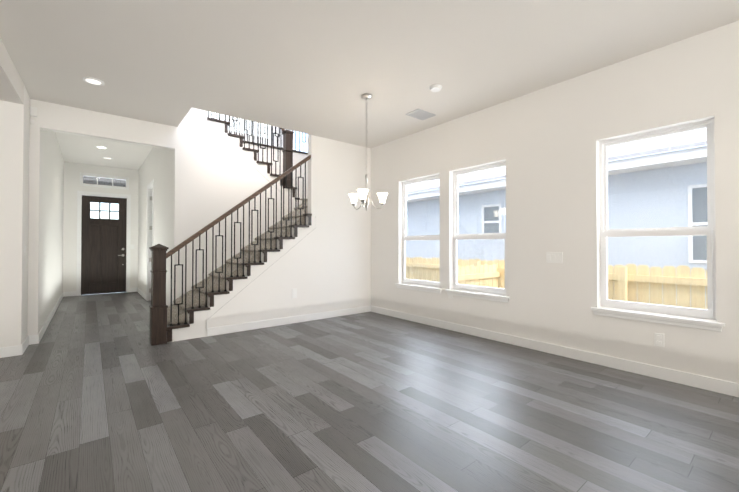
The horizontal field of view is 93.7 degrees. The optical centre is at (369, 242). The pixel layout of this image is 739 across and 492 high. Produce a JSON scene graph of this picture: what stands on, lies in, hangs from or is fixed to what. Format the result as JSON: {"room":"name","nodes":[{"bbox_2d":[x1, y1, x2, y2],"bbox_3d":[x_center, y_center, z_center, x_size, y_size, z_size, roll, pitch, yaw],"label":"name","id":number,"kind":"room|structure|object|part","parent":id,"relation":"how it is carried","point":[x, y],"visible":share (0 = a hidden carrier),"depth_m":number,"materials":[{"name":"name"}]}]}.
{"room":"empty living room","nodes":[
{"label":"empty living room","id":0,"kind":"room"},
{"bbox_2d":[0,85,29,347],"bbox_3d":[-4.096,-0.257,3.944,0.260,3.000,0.500,1,-1,-39],"label":"wall","id":1,"kind":"structure","parent":0,"point":[14,168],"depth_m":3.79,"materials":[{"name":"paint"}]},
{"bbox_2d":[16,292,63,355],"bbox_3d":[-5.538,1.212,6.000,0.108,0.110,5.564,1,-1,-39],"label":"baseboard","id":2,"kind":"structure","parent":1,"relation":"attached to","point":[32,339],"depth_m":4.25,"materials":[{"name":"white wood"}]},
{"bbox_2d":[39,130,63,331],"bbox_3d":[-5.753,-0.331,6.252,0.120,3.200,4.930,1,-1,-39],"label":"wall","id":3,"kind":"structure","parent":0,"point":[51,227],"depth_m":5.56,"materials":[{"name":"paint"}]},
{"bbox_2d":[63,162,138,291],"bbox_3d":[-6.726,-0.298,8.730,1.720,3.210,0.150,1,-1,-39],"label":"wall","id":4,"kind":"structure","parent":0,"point":[72,186],"depth_m":8.36,"materials":[{"name":"paint"}]},
{"bbox_2d":[76,172,130,295],"bbox_3d":[-6.689,-0.195,8.748,1.070,2.985,0.166,1,-1,-39],"label":"door frame","id":5,"kind":"structure","parent":4,"relation":"attached to","point":[79,226],"depth_m":8.64,"materials":[{"name":"white wood"}]},
{"bbox_2d":[81,195,126,294],"bbox_3d":[-6.690,0.071,8.745,0.900,2.428,0.045,1,-1,-39],"label":"door leaf","id":6,"kind":"structure","parent":4,"relation":"in","point":[103,244],"depth_m":8.71,"materials":[{"name":"brown wood"}]},
{"bbox_2d":[90,203,118,218],"bbox_3d":[-6.689,-0.790,8.755,0.570,0.405,0.004,1,-1,-39],"label":"window","id":7,"kind":"structure","parent":6,"relation":"attached to","point":[103,209],"depth_m":8.76,"materials":[{"name":"clear glass"}]},
{"bbox_2d":[83,176,125,186],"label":"transom window","id":8,"kind":"structure","parent":4,"relation":"attached to","point":[86,179],"depth_m":9.67,"materials":[{"name":"grey"}]},
{"bbox_2d":[55,132,152,169],"bbox_3d":[-5.177,-1.974,6.831,1.720,0.100,5.080,1,-1,-39],"label":"ceiling","id":9,"kind":"structure","parent":0,"point":[81,149],"depth_m":7.41,"materials":[{"name":"paint"}]},
{"bbox_2d":[138,147,173,306],"bbox_3d":[-4.508,-0.315,7.256,0.120,3.210,4.930,1,-1,-39],"label":"wall","id":10,"kind":"structure","parent":0,"point":[157,166],"depth_m":6.46,"materials":[{"name":"paint"}]},
{"bbox_2d":[136,287,145,299],"bbox_3d":[-5.518,1.238,8.384,0.014,0.110,1.880,1,-1,-39],"label":"baseboard","id":11,"kind":"structure","parent":10,"relation":"attached to","point":[141,293],"depth_m":8.33,"materials":[{"name":"white wood"}]},
{"bbox_2d":[146,179,153,300],"bbox_3d":[-4.574,0.016,7.322,0.136,2.530,0.960,1,-1,-39],"label":"door frame","id":12,"kind":"structure","parent":10,"relation":"attached to","point":[150,216],"depth_m":7.61,"materials":[{"name":"white wood"}]},
{"bbox_2d":[149,196,151,292],"bbox_3d":[-4.806,0.050,7.642,0.085,2.120,0.004,1,-1,-39],"label":"side door hinges","id":13,"kind":"object","parent":10,"relation":"attached to","point":[150,227],"visible":0.48,"depth_m":7.62,"materials":[{"name":"silver metal"}]},
{"bbox_2d":[27,99,301,335],"bbox_3d":[-2.412,-1.587,5.717,4.630,5.700,0.120,1,-1,-39],"label":"wall","id":14,"kind":"structure","parent":0,"point":[216,175],"depth_m":5.35,"materials":[{"name":"paint"}]},
{"bbox_2d":[30,106,36,123],"bbox_3d":[-4.117,-1.553,4.245,0.062,0.200,0.028,1,-1,-39],"label":"door chime","id":15,"kind":"object","parent":14,"relation":"attached to","point":[33,111],"visible":0.96,"depth_m":4.24,"materials":[{"name":"white plastic"}]},
{"bbox_2d":[207,121,282,193],"bbox_3d":[-2.081,-1.403,5.902,1.280,1.036,0.006,1,-1,-39],"label":"trim","id":16,"kind":"structure","parent":14,"relation":"attached to","point":[207,121],"depth_m":5.84,"materials":[{"name":"paint"}]},
{"bbox_2d":[228,125,307,198],"bbox_3d":[-2.788,-1.566,7.592,3.160,5.700,1.630,1,-1,-39],"label":"wall","id":17,"kind":"structure","parent":0,"point":[298,157],"depth_m":7.25,"materials":[{"name":"paint"}]},
{"bbox_2d":[207,111,269,138],"bbox_3d":[-3.159,-3.259,8.198,1.700,1.300,0.010,1,-1,-39],"label":"window","id":18,"kind":"structure","parent":17,"relation":"in","point":[249,132],"depth_m":8.30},
{"bbox_2d":[172,134,370,341],"bbox_3d":[-1.282,-1.590,5.408,3.260,5.700,0.120,1,-1,-39],"label":"wall","id":19,"kind":"structure","parent":0,"point":[340,254],"depth_m":5.72,"materials":[{"name":"paint"}]},
{"bbox_2d":[206,219,315,336],"bbox_3d":[-1.517,0.433,5.110,1.652,1.647,0.014,1,-1,-39],"label":"trim","id":20,"kind":"structure","parent":19,"relation":"attached to","point":[238,287],"depth_m":5.03,"materials":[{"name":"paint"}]},
{"bbox_2d":[207,306,371,336],"bbox_3d":[-1.073,1.205,5.460,2.770,0.110,0.014,1,-1,-39],"label":"baseboard","id":21,"kind":"structure","parent":19,"relation":"attached to","point":[226,329],"depth_m":5.25,"materials":[{"name":"white wood"}]},
{"bbox_2d":[292,289,296,297],"bbox_3d":[-1.167,0.797,5.390,0.080,0.145,0.010,1,-1,-39],"label":"outlet","id":22,"kind":"object","parent":19,"relation":"attached to","point":[294,293],"visible":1,"depth_m":5.39,"materials":[{"name":"white plastic"}]},
{"bbox_2d":[0,292,738,491],"bbox_3d":[-2.913,1.273,2.151,10.150,0.100,15.150,1,-1,-39],"label":"floor","id":23,"kind":"structure","parent":0,"point":[99,393],"depth_m":2.45,"materials":[{"name":"grey wood"}]},
{"bbox_2d":[149,111,311,345],"bbox_3d":[-1.937,-0.948,6.061,3.438,4.431,2.072,1,-1,-39],"label":"staircase","id":24,"kind":"structure","parent":23,"relation":"on","point":[165,319],"depth_m":5.01,"materials":[{"name":"brown carpet"}]},
{"bbox_3d":[-1.758,-0.603,4.981,2.035,1.641,0.060,1,-1,-39],"label":"handrail","id":25,"kind":"part","parent":24,"relation":"part of","materials":[{"name":"brown wood"}]},
{"bbox_2d":[0,0,738,147],"bbox_3d":[-1.643,-1.916,0.494,10.000,0.240,10.920,1,-1,-39],"label":"ceiling","id":26,"kind":"structure","parent":0,"point":[319,68],"depth_m":3.21,"materials":[{"name":"paint"}]},
{"bbox_2d":[0,38,23,103],"bbox_3d":[-1.084,-1.687,-0.002,0.550,0.231,9.450,1,-1,-39],"label":"soffit","id":27,"kind":"structure","parent":26,"relation":"attached to","point":[11,86],"depth_m":3.42,"materials":[{"name":"paint"}]},
{"bbox_2d":[82,77,103,85],"bbox_3d":[-3.013,-1.752,3.781,0.190,0.012,0.190,1,-1,-39],"label":"recessed light","id":28,"kind":"object","parent":26,"relation":"in","point":[93,81],"visible":1,"depth_m":3.78,"materials":[{"name":"white"}]},
{"bbox_2d":[348,93,387,210],"bbox_3d":[-0.044,-1.061,4.184,0.489,1.384,0.475,1,-1,-39],"label":"chandelier","id":29,"kind":"object","parent":26,"relation":"hanging from","point":[364,196],"visible":1,"depth_m":4.14,"materials":[{"name":"silver metal"}]},
{"bbox_3d":[-0.192,-0.536,4.273,0.140,0.110,0.140,1,-1,-39],"label":"lamp shade","id":30,"kind":"part","parent":29,"relation":"part of","materials":[{"name":"white glass"}]},
{"bbox_3d":[-0.074,-0.540,3.938,0.140,0.110,0.140,1,-1,-39],"label":"lamp shade","id":31,"kind":"part","parent":29,"relation":"part of","materials":[{"name":"white glass"}]},
{"bbox_3d":[0.157,-0.537,4.208,0.140,0.110,0.140,1,-1,-39],"label":"lamp shade","id":32,"kind":"part","parent":29,"relation":"part of","materials":[{"name":"white glass"}]},
{"bbox_2d":[406,109,435,119],"bbox_3d":[0.701,-1.739,4.736,0.340,0.018,0.240,1,-1,-39],"label":"ceiling vent","id":33,"kind":"object","parent":26,"relation":"in","point":[420,114],"visible":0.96,"depth_m":4.71,"materials":[{"name":"grey metal"}]},
{"bbox_2d":[429,84,441,91],"bbox_3d":[0.750,-1.738,3.927,0.140,0.036,0.140,1,-1,-39],"label":"smoke detector","id":34,"kind":"object","parent":26,"relation":"attached to","point":[436,88],"visible":0.98,"depth_m":3.89,"materials":[{"name":"white plastic"}]},
{"bbox_2d":[371,21,738,382],"bbox_3d":[2.268,-1.609,3.725,0.150,5.700,11.040,1,-1,-39],"label":"wall","id":35,"kind":"structure","parent":0,"point":[543,143],"depth_m":3.73,"materials":[{"name":"paint"}]},
{"bbox_2d":[395,283,441,293],"bbox_3d":[0.779,0.723,5.459,0.125,0.074,0.970,1,-1,-39],"label":"window sill","id":36,"kind":"structure","parent":35,"relation":"attached to","point":[421,288],"depth_m":5.38,"materials":[{"name":"white wood"}]},
{"bbox_2d":[402,175,439,286],"bbox_3d":[0.842,-0.167,5.520,0.063,1.705,0.870,1,-1,-39],"label":"window","id":37,"kind":"structure","parent":35,"relation":"in","point":[405,237],"depth_m":5.65,"materials":[{"name":"white plastic"}]},
{"bbox_2d":[445,289,509,302],"bbox_3d":[1.439,0.714,4.642,0.125,0.074,0.970,1,-1,-39],"label":"window sill","id":38,"kind":"structure","parent":35,"relation":"attached to","point":[505,299],"depth_m":4.56,"materials":[{"name":"white wood"}]},
{"bbox_2d":[453,161,505,294],"bbox_3d":[1.502,-0.176,4.703,0.063,1.705,0.870,1,-1,-39],"label":"window","id":39,"kind":"structure","parent":35,"relation":"in","point":[477,288],"depth_m":4.78,"materials":[{"name":"white plastic"}]},
{"bbox_2d":[546,252,562,262],"bbox_3d":[2.051,0.172,3.845,0.010,0.120,0.170,1,-1,-39],"label":"light switch","id":40,"kind":"object","parent":35,"relation":"attached to","point":[554,257],"visible":1,"depth_m":3.84,"materials":[{"name":"white plastic"}]},
{"bbox_2d":[372,306,738,396],"bbox_3d":[2.845,1.176,2.848,0.014,0.110,9.000,1,-1,-39],"label":"baseboard","id":41,"kind":"structure","parent":35,"relation":"attached to","point":[702,382],"depth_m":3.55,"materials":[{"name":"white wood"}]},
{"bbox_2d":[599,118,716,319],"bbox_3d":[2.667,-0.192,3.260,0.063,1.705,0.860,1,-1,-39],"label":"window","id":42,"kind":"structure","parent":35,"relation":"in","point":[709,232],"depth_m":3.19,"materials":[{"name":"white plastic"}]},
{"bbox_2d":[591,307,724,331],"bbox_3d":[2.604,0.698,3.199,0.125,0.074,0.960,1,-1,-39],"label":"window sill","id":43,"kind":"structure","parent":35,"relation":"attached to","point":[690,323],"depth_m":3.10,"materials":[{"name":"white wood"}]},
{"bbox_2d":[654,333,663,346],"bbox_3d":[2.620,0.884,3.132,0.010,0.120,0.070,1,-1,-39],"label":"electrical outlet","id":44,"kind":"object","parent":35,"relation":"attached to","point":[659,339],"visible":1,"depth_m":3.13,"materials":[{"name":"white plastic"}]},
{"label":"outside","id":45,"kind":"structure","parent":0,"visible":0},
{"bbox_3d":[2.986,1.833,7.453,22.000,0.100,26.000,1,-1,-39],"label":"ground","id":46,"kind":"structure","parent":45,"visible":0},
{"bbox_2d":[406,257,706,308],"bbox_3d":[4.126,0.946,3.278,1.656,1.580,18.056,1,-1,-39],"label":"fence","id":47,"kind":"object","parent":46,"relation":"on","point":[626,285],"depth_m":4.92,"materials":[{"name":"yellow wood"}]},
{"bbox_2d":[406,128,707,308],"bbox_3d":[6.066,-1.203,8.688,6.500,6.000,24.000,1,-1,-39],"label":"house","id":48,"kind":"structure","parent":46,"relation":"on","point":[671,167],"depth_m":6.03,"materials":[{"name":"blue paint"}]}
]}

